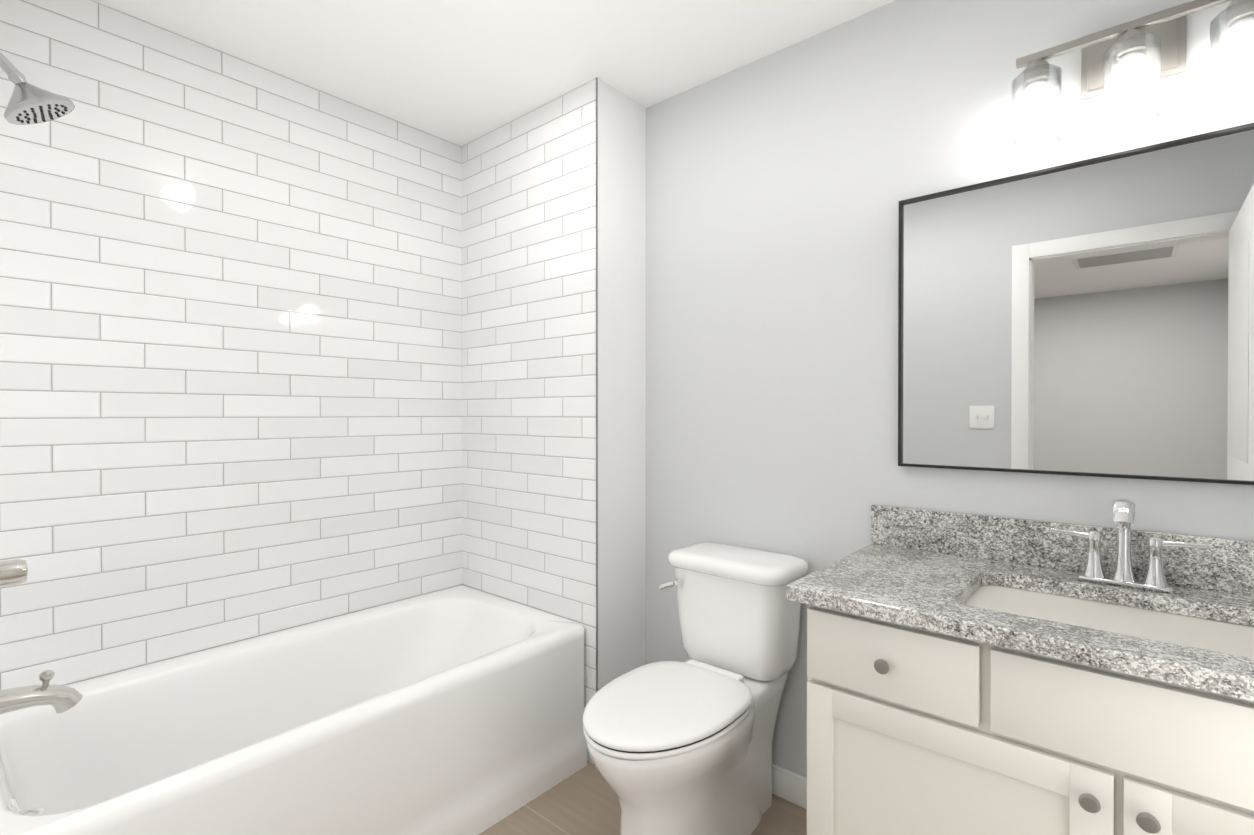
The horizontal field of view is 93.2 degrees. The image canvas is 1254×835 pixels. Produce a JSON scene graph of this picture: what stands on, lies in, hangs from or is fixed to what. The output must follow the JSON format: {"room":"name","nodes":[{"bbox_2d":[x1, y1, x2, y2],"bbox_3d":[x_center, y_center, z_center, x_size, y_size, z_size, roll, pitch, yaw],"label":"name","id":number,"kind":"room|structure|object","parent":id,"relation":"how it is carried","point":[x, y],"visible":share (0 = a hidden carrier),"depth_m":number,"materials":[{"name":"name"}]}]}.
{"room":"bathroom","nodes":[
{"label":"bathroom","id":0,"kind":"room"},
{"bbox_2d":[0,0,461,689],"bbox_3d":[-1.314,0.019,2.047,0.100,2.440,1.657,0,0,41],"label":"wall tiles","id":1,"kind":"structure","parent":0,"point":[230,348],"depth_m":1.92,"materials":[{"name":"white tile"}]},
{"bbox_2d":[92,0,894,146],"bbox_3d":[-1.268,-1.217,-0.243,3.145,0.060,5.810,0,0,41],"label":"ceiling","id":2,"kind":"structure","parent":0,"point":[461,73],"depth_m":1.90,"materials":[{"name":"white paint"}]},
{"bbox_2d":[462,78,645,763],"bbox_3d":[-0.337,0.016,2.547,0.930,2.440,0.375,0,0,41],"label":"wall","id":3,"kind":"structure","parent":0,"point":[529,359],"depth_m":2.26,"materials":[{"name":"white tile"}]},
{"bbox_2d":[596,77,597,691],"bbox_3d":[-0.107,0.019,2.103,0.006,2.440,0.004,0,0,41],"label":"trim","id":4,"kind":"structure","parent":3,"relation":"attached to","point":[596,384],"depth_m":2.10,"materials":[{"name":"silver metal"}]},
{"bbox_2d":[479,761,806,834],"bbox_3d":[-1.268,1.283,-0.228,3.145,0.060,5.810,0,0,41],"label":"floor","id":5,"kind":"structure","parent":0,"point":[584,801],"depth_m":1.85,"materials":[{"name":"tile"}]},
{"bbox_2d":[0,585,587,834],"bbox_3d":[-0.935,0.997,1.800,0.799,0.488,1.543,0,0,41],"label":"bathtub","id":6,"kind":"object","parent":5,"relation":"on","point":[458,710],"visible":1,"depth_m":1.73,"materials":[{"name":"white ceramic"}]},
{"bbox_2d":[583,542,808,834],"bbox_3d":[0.182,0.840,1.713,0.424,0.802,0.762,0,0,41],"label":"toilet","id":7,"kind":"object","parent":5,"relation":"on","point":[679,748],"visible":1,"depth_m":1.71,"materials":[{"name":"white ceramic"}]},
{"bbox_2d":[786,498,1253,834],"bbox_3d":[0.954,0.711,1.170,1.102,1.068,0.585,0,0,41],"label":"bathroom vanity","id":8,"kind":"object","parent":5,"relation":"on","point":[971,674],"visible":1,"depth_m":1.14,"materials":[{"name":"white paint"}]},
{"bbox_2d":[646,0,1253,776],"bbox_3d":[0.900,0.022,1.666,2.095,2.440,0.100,0,0,41],"label":"wall","id":9,"kind":"structure","parent":0,"point":[782,184],"depth_m":1.84,"materials":[{"name":"grey paint"}]},
{"bbox_2d":[772,763,806,808],"bbox_3d":[0.408,1.192,2.021,0.895,0.095,0.014,0,0,41],"label":"baseboard","id":10,"kind":"structure","parent":9,"relation":"attached to","point":[789,785],"depth_m":1.90,"materials":[{"name":"white wood"}]},
{"bbox_2d":[898,122,1253,484],"bbox_3d":[1.171,-0.236,1.349,1.042,0.750,0.022,0,0,41],"label":"mirror","id":11,"kind":"object","parent":9,"relation":"attached to","point":[1093,317],"visible":1,"depth_m":1.41,"materials":[{"name":"black mirror"}]},
{"bbox_2d":[1012,0,1253,155],"bbox_3d":[1.118,-0.778,1.314,0.442,0.267,0.139,0,0,41],"label":"sconce","id":12,"kind":"object","parent":9,"relation":"attached to","point":[1132,57],"visible":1,"depth_m":1.30,"materials":[{"name":"glass"}]},
{"bbox_3d":[-1.465,0.025,1.158,0.830,2.440,0.110,0,0,41],"label":"wall tile","id":13,"kind":"structure","parent":0,"visible":0},
{"bbox_2d":[0,559,27,586],"bbox_3d":[-1.399,0.344,1.277,0.185,0.176,0.153,0,0,41],"label":"shower valve","id":14,"kind":"object","parent":13,"relation":"attached to","point":[14,572],"visible":1,"depth_m":1.30,"materials":[{"name":"silver metal"}]},
{"bbox_2d":[0,52,74,124],"bbox_3d":[-1.367,-0.749,1.297,0.130,0.185,0.234,0,0,41],"label":"shower head","id":15,"kind":"object","parent":13,"relation":"attached to","point":[28,103],"visible":1,"depth_m":1.31},
{"bbox_2d":[0,670,82,714],"bbox_3d":[-1.366,0.630,1.310,0.080,0.100,0.241,0,0,41],"label":"tub spout","id":16,"kind":"object","parent":13,"relation":"attached to","point":[60,698],"visible":1,"depth_m":1.34,"materials":[{"name":"silver metal"}]}
]}

